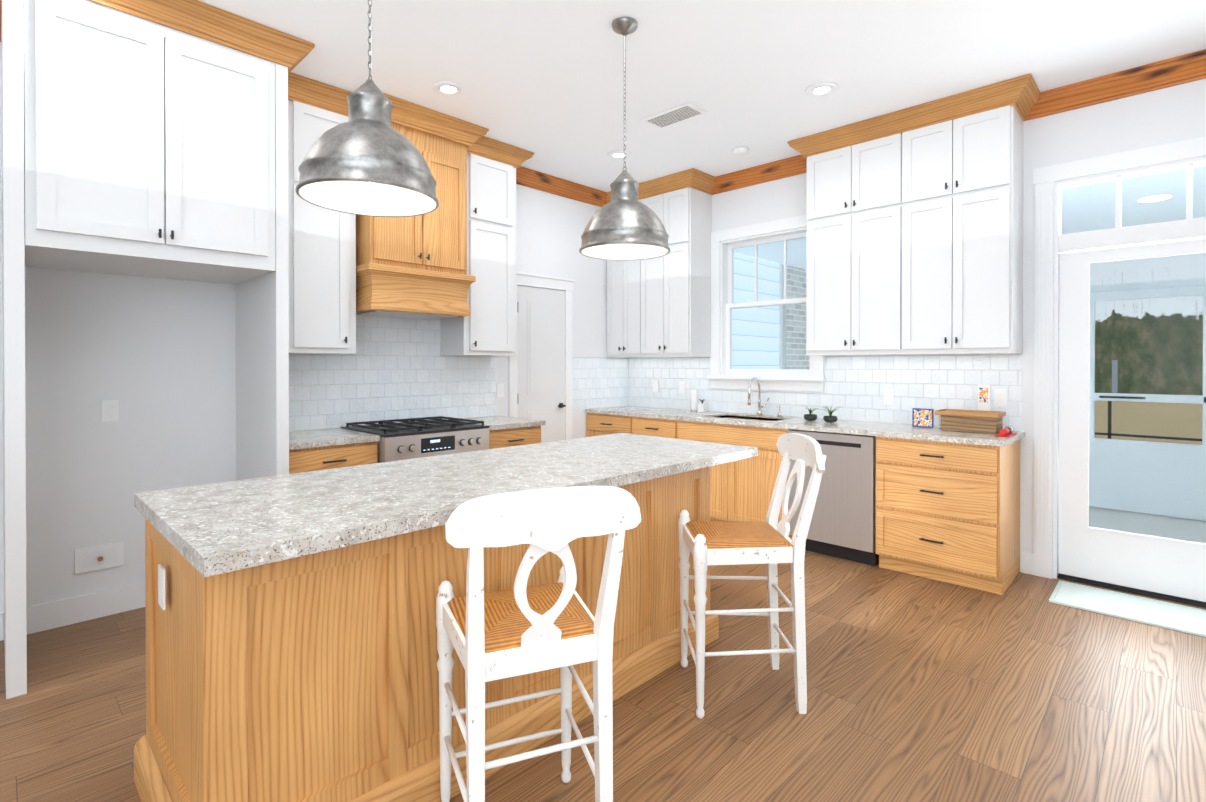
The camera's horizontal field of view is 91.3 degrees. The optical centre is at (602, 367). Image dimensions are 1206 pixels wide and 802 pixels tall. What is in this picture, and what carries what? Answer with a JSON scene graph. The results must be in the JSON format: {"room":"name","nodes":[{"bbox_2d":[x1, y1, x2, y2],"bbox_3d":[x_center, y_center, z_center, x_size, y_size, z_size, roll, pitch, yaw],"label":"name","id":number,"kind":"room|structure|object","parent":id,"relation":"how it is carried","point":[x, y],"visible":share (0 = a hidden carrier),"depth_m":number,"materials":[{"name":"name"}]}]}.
{"room":"kitchen","nodes":[
{"label":"kitchen","id":0,"kind":"room"},
{"bbox_2d":[0,42,606,628],"bbox_3d":[-2.965,-0.190,2.971,0.140,3.050,9.150,0,0,44],"label":"wall","id":1,"kind":"structure","parent":0,"point":[156,356],"depth_m":3.24,"materials":[{"name":"paint"}]},
{"bbox_2d":[26,582,145,634],"bbox_3d":[-2.570,1.266,3.272,0.014,0.135,0.936,0,0,44],"label":"baseboard","id":2,"kind":"structure","parent":1,"relation":"attached to","point":[60,613],"depth_m":3.10,"materials":[{"name":"paint"}]},
{"bbox_2d":[75,541,123,573],"bbox_3d":[-2.684,1.014,3.143,0.028,0.130,0.200,0,0,44],"label":"electrical outlet plate","id":3,"kind":"object","parent":1,"relation":"attached to","point":[97,557],"depth_m":3.14,"materials":[{"name":"paint"}]},
{"bbox_2d":[101,400,118,421],"bbox_3d":[-2.659,0.234,3.179,0.007,0.115,0.072,0,0,44],"label":"electrical outlet plate","id":4,"kind":"object","parent":1,"relation":"attached to","point":[110,408],"depth_m":3.18,"materials":[{"name":"paint"}]},
{"bbox_2d":[288,100,355,353],"bbox_3d":[-1.883,-0.863,3.709,0.378,1.550,0.536,0,0,44],"label":"upper cabinet","id":5,"kind":"object","parent":1,"relation":"attached to","point":[322,273],"visible":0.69,"depth_m":3.62,"materials":[{"name":"white wood"}]},
{"bbox_2d":[356,122,475,319],"bbox_3d":[-1.373,-1.002,4.147,0.498,1.277,0.788,0,0,44],"label":"range hood","id":6,"kind":"object","parent":1,"relation":"attached to","point":[413,267],"visible":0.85,"depth_m":4.02,"materials":[{"name":"brown wood"}]},
{"bbox_2d":[289,315,628,430],"bbox_3d":[-0.969,0.018,4.928,0.001,0.785,3.557,0,0,44],"label":"wall tile","id":7,"kind":"structure","parent":1,"relation":"attached to","point":[393,368],"depth_m":4.39,"materials":[{"name":"white tile"}]},
{"bbox_2d":[440,153,515,355],"bbox_3d":[-0.967,-0.868,4.654,0.378,1.550,0.488,0,0,44],"label":"upper cabinet","id":8,"kind":"object","parent":1,"relation":"attached to","point":[487,327],"visible":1,"depth_m":4.54,"materials":[{"name":"white wood"}]},
{"bbox_2d":[497,383,503,396],"bbox_3d":[-0.874,0.195,5.020,0.007,0.115,0.072,0,0,44],"label":"electrical outlet plate","id":9,"kind":"object","parent":1,"relation":"attached to","point":[500,387],"depth_m":5.02,"materials":[{"name":"paint"}]},
{"bbox_2d":[508,271,574,442],"bbox_3d":[-0.537,0.243,5.324,0.070,2.160,0.775,0,0,44],"label":"door","id":10,"kind":"structure","parent":1,"relation":"attached to","point":[540,375],"depth_m":5.34,"materials":[{"name":"paint"}]},
{"bbox_2d":[0,0,1205,206],"bbox_3d":[-0.430,-1.639,0.514,6.910,0.124,9.140,0,0,44],"label":"crown molding","id":11,"kind":"structure","parent":1,"relation":"attached to","point":[1026,97],"depth_m":3.67,"materials":[{"name":"brown wood"}]},
{"bbox_2d":[0,550,1205,801],"bbox_3d":[-1.054,1.395,1.085,9.000,0.100,9.490,0,0,44],"label":"floor","id":12,"kind":"structure","parent":0,"point":[1022,688],"depth_m":2.30,"materials":[{"name":"brown wood"}]},
{"bbox_2d":[1,0,288,698],"bbox_3d":[-2.289,-0.150,2.993,0.796,2.970,1.060,0,0,44],"label":"surround","id":13,"kind":"object","parent":12,"relation":"on","point":[132,145],"visible":0.98,"depth_m":2.69,"materials":[{"name":"white wood"}]},
{"bbox_2d":[289,440,379,473],"bbox_3d":[-1.790,0.892,3.641,0.617,0.880,0.554,0,0,44],"label":"base cabinet","id":14,"kind":"object","parent":12,"relation":"on","point":[320,449],"depth_m":3.42,"materials":[{"name":"brown wood"}]},
{"bbox_2d":[289,428,379,451],"bbox_3d":[-1.785,0.434,3.633,0.632,0.034,0.554,0,0,44],"label":"countertop","id":15,"kind":"structure","parent":14,"relation":"on","point":[317,438],"depth_m":3.52,"materials":[{"name":"grey stone"}]},
{"bbox_2d":[341,416,488,462],"bbox_3d":[-1.278,0.844,4.065,0.706,0.932,0.756,0,0,44],"label":"range","id":16,"kind":"object","parent":12,"relation":"on","point":[409,438],"visible":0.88,"depth_m":3.87,"materials":[{"name":"metal"}]},
{"bbox_2d":[134,465,718,801],"bbox_3d":[-0.488,0.896,2.422,0.844,0.885,2.174,0,0,44],"label":"kitchen island","id":17,"kind":"object","parent":12,"relation":"on","point":[292,654],"depth_m":1.71,"materials":[{"name":"brown wood"}]},
{"bbox_2d":[134,433,757,580],"bbox_3d":[-0.375,0.431,2.464,0.930,0.042,2.380,0,0,44],"label":"island countertop","id":18,"kind":"structure","parent":17,"relation":"on","point":[231,526],"depth_m":1.94,"materials":[{"name":"grey stone"}]},
{"bbox_2d":[489,424,544,448],"bbox_3d":[-0.876,0.888,4.583,0.617,0.880,0.536,0,0,44],"label":"base cabinet","id":19,"kind":"object","parent":12,"relation":"on","point":[504,437],"depth_m":4.36,"materials":[{"name":"brown wood"}]},
{"bbox_2d":[461,416,544,431],"bbox_3d":[-0.864,0.429,4.583,0.632,0.034,0.556,0,0,44],"label":"countertop","id":20,"kind":"structure","parent":19,"relation":"on","point":[494,422],"depth_m":4.49,"materials":[{"name":"grey stone"}]},
{"bbox_2d":[436,486,640,801],"bbox_3d":[-0.210,0.815,1.621,0.480,1.055,0.517,0,0,-22],"label":"stool","id":21,"kind":"object","parent":12,"relation":"on","point":[520,628],"visible":1,"depth_m":1.47,"materials":[{"name":"paint"}]},
{"bbox_2d":[585,410,636,436],"bbox_3d":[0.288,0.882,5.749,0.666,0.880,0.638,0,0,44],"label":"base cabinet","id":22,"kind":"object","parent":12,"relation":"on","point":[596,424],"depth_m":5.53,"materials":[{"name":"brown wood"}]},
{"bbox_2d":[637,414,684,439],"bbox_3d":[0.661,0.883,5.388,0.644,0.880,0.638,0,0,44],"label":"base cabinet","id":23,"kind":"object","parent":12,"relation":"on","point":[658,427],"depth_m":5.09,"materials":[{"name":"brown wood"}]},
{"bbox_2d":[678,433,825,718],"bbox_3d":[0.599,0.811,2.449,0.517,1.055,0.480,0,0,-1],"label":"stool","id":24,"kind":"object","parent":12,"relation":"on","point":[770,543],"visible":1,"depth_m":2.30,"materials":[{"name":"paint"}]},
{"bbox_2d":[685,414,820,539],"bbox_3d":[1.179,0.886,4.886,1.071,0.880,0.638,0,0,44],"label":"base cabinet","id":25,"kind":"object","parent":12,"relation":"on","point":[740,490],"depth_m":4.55,"materials":[{"name":"brown wood"}]},
{"bbox_2d":[788,430,878,565],"bbox_3d":[1.762,0.893,4.281,0.598,0.872,0.596,0,0,44],"label":"dishwasher","id":26,"kind":"object","parent":12,"relation":"on","point":[842,524],"visible":0.5,"depth_m":4.00,"materials":[{"name":"silver metal"}]},
{"bbox_2d":[873,434,1021,594],"bbox_3d":[2.247,0.891,3.850,0.690,0.880,0.638,0,0,44],"label":"base cabinet","id":27,"kind":"object","parent":12,"relation":"on","point":[947,506],"depth_m":3.60,"materials":[{"name":"brown wood"}]},
{"bbox_2d":[593,406,1024,445],"bbox_3d":[1.281,0.428,4.784,3.432,0.034,0.638,0,0,44],"label":"countertop","id":28,"kind":"structure","parent":27,"relation":"on","point":[841,426],"depth_m":4.27,"materials":[{"name":"grey stone"}]},
{"bbox_2d":[691,389,697,410],"bbox_3d":[0.854,0.305,5.519,0.064,0.200,0.063,0,0,44],"label":"canister","id":29,"kind":"object","parent":28,"relation":"on","point":[694,397],"visible":0.96,"depth_m":5.49,"materials":[{"name":"white ceramic"}]},
{"bbox_2d":[697,399,706,411],"bbox_3d":[0.910,0.344,5.408,0.069,0.123,0.079,0,0,44],"label":"plant","id":30,"kind":"object","parent":28,"relation":"on","point":[702,407],"visible":1,"depth_m":5.39,"materials":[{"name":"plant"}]},
{"bbox_2d":[747,377,768,415],"bbox_3d":[1.301,0.246,4.952,0.099,0.327,0.220,0,0,44],"label":"faucet","id":31,"kind":"object","parent":28,"relation":"on","point":[759,411],"visible":1,"depth_m":4.99,"materials":[{"name":"silver metal"}]},
{"bbox_2d":[777,405,781,416],"bbox_3d":[1.460,0.362,4.894,0.034,0.094,0.067,0,0,44],"label":"soap pump","id":32,"kind":"object","parent":28,"relation":"on","point":[779,414],"visible":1,"depth_m":4.90,"materials":[{"name":"silver metal"}]},
{"bbox_2d":[803,406,816,419],"bbox_3d":[1.612,0.358,4.571,0.126,0.104,0.113,0,0,44],"label":"plant","id":33,"kind":"object","parent":28,"relation":"on","point":[809,416],"visible":1,"depth_m":4.55,"materials":[{"name":"green plant"}]},
{"bbox_2d":[820,406,837,421],"bbox_3d":[1.712,0.352,4.437,0.120,0.117,0.153,0,0,44],"label":"plant","id":34,"kind":"object","parent":28,"relation":"on","point":[829,418],"visible":1,"depth_m":4.41,"materials":[{"name":"green plant"}]},
{"bbox_2d":[912,408,933,427],"bbox_3d":[2.220,0.348,4.077,0.130,0.129,0.056,0,0,44],"label":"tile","id":35,"kind":"object","parent":28,"relation":"on","point":[921,417],"visible":0.96,"depth_m":4.06,"materials":[{"name":"multicoloured ceramic"}]},
{"bbox_2d":[935,409,1005,433],"bbox_3d":[2.405,0.350,3.862,0.355,0.127,0.240,0,0,44],"label":"box","id":36,"kind":"object","parent":28,"relation":"on","point":[980,421],"visible":1,"depth_m":3.79,"materials":[{"name":"brown wood"}]},
{"bbox_2d":[978,384,989,410],"bbox_3d":[2.544,0.264,3.936,0.090,0.299,0.040,0,0,44],"label":"card","id":37,"kind":"object","parent":36,"relation":"on","point":[983,397],"visible":0.55,"depth_m":3.94,"materials":[{"name":"multicoloured"}]},
{"bbox_2d":[994,425,1016,436],"bbox_3d":[2.481,0.389,3.628,0.080,0.051,0.230,0,0,44],"label":"tool","id":38,"kind":"object","parent":28,"relation":"on","point":[1007,431],"visible":0.98,"depth_m":3.60,"materials":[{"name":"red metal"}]},
{"bbox_2d":[1049,580,1205,636],"bbox_3d":[3.033,1.329,3.167,0.970,0.010,0.430,0,0,44],"label":"doormat","id":39,"kind":"object","parent":12,"relation":"on","point":[1177,617],"visible":0.9,"depth_m":3.25,"materials":[{"name":"white fabric"}]},
{"bbox_2d":[198,0,1205,191],"bbox_3d":[-1.054,-1.755,1.069,9.000,0.100,9.490,0,0,44],"label":"ceiling","id":40,"kind":"structure","parent":0,"point":[543,80],"depth_m":3.27,"materials":[{"name":"paint"}]},
{"bbox_2d":[295,0,438,216],"bbox_3d":[-0.796,-1.139,2.013,0.454,1.138,0.454,0,0,44],"label":"pendant light","id":41,"kind":"object","parent":40,"relation":"hanging from","point":[366,159],"visible":1,"depth_m":1.93,"materials":[{"name":"metal"}]},
{"bbox_2d":[433,81,463,95],"bbox_3d":[-0.949,-1.711,3.621,0.184,0.011,0.184,0,0,44],"label":"recessed light","id":42,"kind":"object","parent":40,"relation":"in","point":[455,89],"depth_m":3.61,"materials":[{"name":"paint"}]},
{"bbox_2d":[607,150,630,158],"bbox_3d":[0.130,-1.717,4.762,0.184,0.011,0.184,0,0,44],"label":"recessed light","id":43,"kind":"object","parent":40,"relation":"in","point":[616,154],"depth_m":4.75,"materials":[{"name":"paint"}]},
{"bbox_2d":[579,17,669,259],"bbox_3d":[0.108,-1.144,2.947,0.454,1.138,0.454,0,0,44],"label":"pendant light","id":44,"kind":"object","parent":40,"relation":"hanging from","point":[624,224],"visible":1,"depth_m":2.85,"materials":[{"name":"metal"}]},
{"bbox_2d":[642,102,706,128],"bbox_3d":[0.481,-1.712,4.018,0.400,0.012,0.200,0,0,44],"label":"ceiling vent","id":45,"kind":"object","parent":40,"relation":"in","point":[676,114],"visible":0.98,"depth_m":4.00,"materials":[{"name":"metal"}]},
{"bbox_2d":[732,146,748,154],"bbox_3d":[1.086,-1.706,4.656,0.130,0.030,0.130,0,0,44],"label":"recessed light","id":46,"kind":"object","parent":40,"relation":"attached to","point":[742,150],"visible":1,"depth_m":4.62,"materials":[{"name":"paint"}]},
{"bbox_2d":[806,82,837,96],"bbox_3d":[1.350,-1.711,3.635,0.184,0.011,0.184,0,0,44],"label":"recessed light","id":47,"kind":"object","parent":40,"relation":"in","point":[821,89],"depth_m":3.62,"materials":[{"name":"paint"}]},
{"bbox_2d":[657,79,1205,577],"bbox_3d":[2.803,-0.194,3.849,7.200,3.050,0.140,0,0,44],"label":"wall","id":48,"kind":"structure","parent":0,"point":[1177,113],"depth_m":3.78,"materials":[{"name":"paint"}]},
{"bbox_2d":[653,380,658,391],"bbox_3d":[0.532,0.190,5.947,0.072,0.115,0.007,0,0,44],"label":"electrical outlet plate","id":49,"kind":"object","parent":48,"relation":"attached to","point":[655,383],"depth_m":5.94,"materials":[{"name":"paint"}]},
{"bbox_2d":[607,187,711,357],"bbox_3d":[0.509,-0.874,5.707,1.031,1.550,0.378,0,0,44],"label":"upper cabinet","id":50,"kind":"object","parent":48,"relation":"attached to","point":[659,307],"visible":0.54,"depth_m":5.43,"materials":[{"name":"white wood"}]},
{"bbox_2d":[679,381,684,392],"bbox_3d":[0.769,0.191,5.717,0.072,0.115,0.007,0,0,44],"label":"electrical outlet plate","id":51,"kind":"object","parent":48,"relation":"attached to","point":[681,383],"depth_m":5.72,"materials":[{"name":"paint"}]},
{"bbox_2d":[707,215,825,391],"bbox_3d":[1.425,-0.528,5.141,1.100,1.445,0.200,0,0,44],"label":"window","id":52,"kind":"structure","parent":48,"relation":"in","point":[812,378],"depth_m":5.28,"materials":[{"name":"paint"}]},
{"bbox_2d":[629,354,1022,430],"bbox_3d":[1.498,0.158,5.017,3.417,0.503,0.001,0,0,44],"label":"wall tile","id":53,"kind":"structure","parent":48,"relation":"attached to","point":[855,386],"depth_m":4.51,"materials":[{"name":"white tile"}]},
{"bbox_2d":[806,130,913,355],"bbox_3d":[1.927,-0.867,4.352,0.744,1.550,0.348,0,0,44],"label":"upper cabinet","id":54,"kind":"object","parent":48,"relation":"attached to","point":[860,197],"depth_m":4.20,"materials":[{"name":"white wood"}]},
{"bbox_2d":[884,389,893,404],"bbox_3d":[2.133,0.218,4.395,0.072,0.115,0.007,0,0,44],"label":"electrical outlet plate","id":55,"kind":"object","parent":48,"relation":"attached to","point":[888,393],"depth_m":4.39,"materials":[{"name":"paint"}]},
{"bbox_2d":[914,105,1022,354],"bbox_3d":[2.355,-0.865,3.937,0.690,1.550,0.348,0,0,44],"label":"upper cabinet","id":56,"kind":"object","parent":48,"relation":"attached to","point":[914,242],"depth_m":3.75,"materials":[{"name":"white wood"}]},
{"bbox_2d":[994,389,1006,406],"bbox_3d":[2.635,0.200,3.908,0.072,0.115,0.007,0,0,44],"label":"electrical outlet plate","id":57,"kind":"object","parent":48,"relation":"attached to","point":[1000,395],"depth_m":3.91,"materials":[{"name":"paint"}]},
{"bbox_2d":[1033,136,1205,607],"bbox_3d":[3.207,0.033,3.441,1.120,2.600,0.166,0,0,44],"label":"door frame","id":58,"kind":"structure","parent":48,"relation":"attached to","point":[1052,242],"depth_m":3.71,"materials":[{"name":"paint"}]},
{"bbox_2d":[1062,164,1205,231],"bbox_3d":[3.210,-0.989,3.439,0.850,0.303,0.004,0,0,44],"label":"transom window","id":59,"kind":"structure","parent":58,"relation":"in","point":[1201,164],"depth_m":3.50,"materials":[{"name":"clear glass"}]},
{"bbox_2d":[1058,238,1205,605],"bbox_3d":[3.201,0.306,3.437,0.860,2.046,0.050,0,0,44],"label":"entry door","id":60,"kind":"structure","parent":48,"relation":"in","point":[1163,567],"depth_m":3.62,"materials":[{"name":"paint"}]},
{"label":"outside","id":61,"kind":"structure","parent":0,"visible":0},
{"bbox_2d":[732,252,808,368],"bbox_3d":[1.650,-0.260,6.883,0.500,3.250,2.608,0,0,44],"label":"wall","id":62,"kind":"structure","parent":61,"point":[766,315],"depth_m":6.92,"materials":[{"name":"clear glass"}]},
{"bbox_2d":[734,166,1205,269],"bbox_3d":[4.252,-1.280,4.390,6.800,0.104,2.658,0,0,44],"label":"ceiling","id":63,"kind":"structure","parent":61,"point":[1074,204],"depth_m":4.51,"materials":[{"name":"white"}]},
{"bbox_2d":[1089,506,1205,543],"bbox_3d":[4.235,1.374,4.386,6.800,0.068,2.608,0,0,44],"label":"porch","id":64,"kind":"object","parent":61,"point":[1102,519],"depth_m":5.01,"materials":[{"name":"concrete"}]},
{"bbox_2d":[1089,278,1205,520],"bbox_3d":[5.068,0.050,5.238,6.660,2.572,0.115,0,0,44],"label":"screen frame","id":65,"kind":"object","parent":64,"relation":"on","point":[1171,479],"depth_m":5.34,"materials":[{"name":"white metal"}]},
{"bbox_2d":[1095,400,1202,444],"bbox_3d":[17.777,1.753,18.069,160.000,0.810,41.110,0,0,44],"label":"ground","id":66,"kind":"structure","parent":61,"point":[1122,408],"depth_m":19.43,"materials":[{"name":"beige soil"}]},
{"bbox_2d":[1095,401,1201,440],"bbox_3d":[24.114,1.260,0.202,94.030,1.180,0.060,0,0,44],"label":"fence","id":67,"kind":"object","parent":66,"relation":"on","point":[1110,434],"depth_m":12.71,"materials":[{"name":"black metal"}]},
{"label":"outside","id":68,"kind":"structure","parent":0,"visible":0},
{"bbox_2d":[779,253,1205,395],"bbox_3d":[31.388,-18.314,32.006,180.000,41.000,0.001,0,0,44],"label":"sky","id":69,"kind":"structure","parent":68,"point":[1108,370],"depth_m":32.91,"materials":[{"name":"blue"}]}
]}

